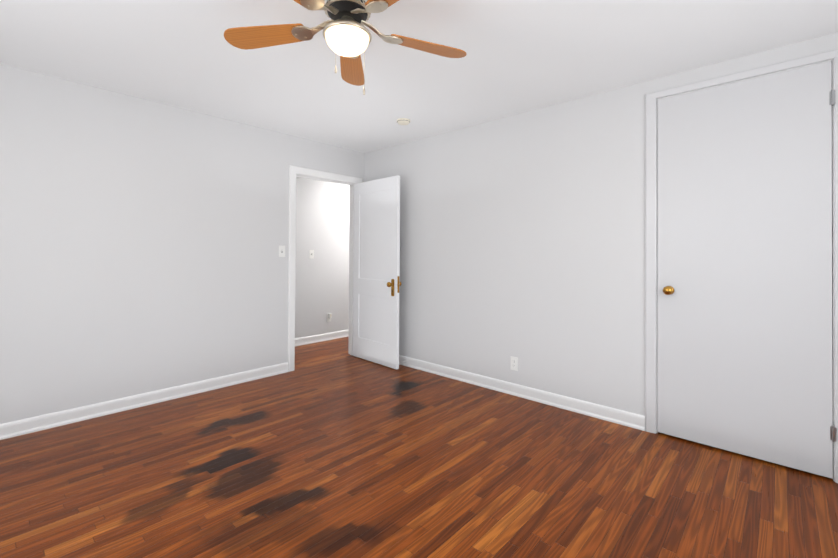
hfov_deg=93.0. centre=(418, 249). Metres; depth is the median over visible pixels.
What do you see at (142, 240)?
wall
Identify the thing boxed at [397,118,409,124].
smoke detector
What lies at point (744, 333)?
closet door
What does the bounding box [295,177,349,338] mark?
wall
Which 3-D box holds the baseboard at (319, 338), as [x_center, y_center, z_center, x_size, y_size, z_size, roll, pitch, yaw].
[-1.613,1.209,5.201,0.020,0.098,4.100,0,-1,42]
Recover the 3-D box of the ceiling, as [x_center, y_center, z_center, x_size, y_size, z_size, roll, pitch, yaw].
[-0.087,-1.235,2.733,5.845,0.080,5.990,0,-1,42]
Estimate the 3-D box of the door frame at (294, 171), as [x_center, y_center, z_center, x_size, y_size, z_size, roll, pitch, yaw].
[-1.068,0.193,4.487,0.156,2.124,0.953,0,-1,42]
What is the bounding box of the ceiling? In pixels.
[0,0,837,152]
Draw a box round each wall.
[0,63,364,423]
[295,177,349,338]
[364,33,837,415]
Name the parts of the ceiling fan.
blade, lamp shade, blade, chain, blade, blade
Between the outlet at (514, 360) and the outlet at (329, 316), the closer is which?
the outlet at (514, 360)
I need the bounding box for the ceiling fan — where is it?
[224,0,466,94]
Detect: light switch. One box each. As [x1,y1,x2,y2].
[279,246,284,256]
[309,250,313,258]
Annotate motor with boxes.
[324,0,370,19]
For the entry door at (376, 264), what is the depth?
4.40 m
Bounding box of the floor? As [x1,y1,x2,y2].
[0,336,837,557]
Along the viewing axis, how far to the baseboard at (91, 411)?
3.07 m
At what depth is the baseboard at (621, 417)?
3.30 m
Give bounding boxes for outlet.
[327,313,331,321]
[510,356,517,370]
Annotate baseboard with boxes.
[0,362,287,439]
[295,329,348,345]
[399,355,644,430]
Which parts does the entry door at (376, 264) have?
plate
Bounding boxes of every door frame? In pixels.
[288,165,361,371]
[656,59,834,480]
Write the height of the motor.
0.034 m
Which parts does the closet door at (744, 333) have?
knob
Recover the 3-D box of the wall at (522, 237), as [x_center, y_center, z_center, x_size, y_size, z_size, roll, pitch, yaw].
[1.134,0.038,3.274,4.770,2.440,0.120,0,-1,42]
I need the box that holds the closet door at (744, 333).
[657,61,835,478]
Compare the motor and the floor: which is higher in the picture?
the motor
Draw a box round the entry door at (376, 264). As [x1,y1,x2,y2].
[353,175,400,369]
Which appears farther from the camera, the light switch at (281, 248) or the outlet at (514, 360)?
the light switch at (281, 248)
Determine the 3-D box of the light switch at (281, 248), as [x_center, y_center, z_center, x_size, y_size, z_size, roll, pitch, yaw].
[-1.391,0.013,4.038,0.006,0.115,0.070,0,-1,42]
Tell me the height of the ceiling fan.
0.528 m
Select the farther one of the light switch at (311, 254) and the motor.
the light switch at (311, 254)

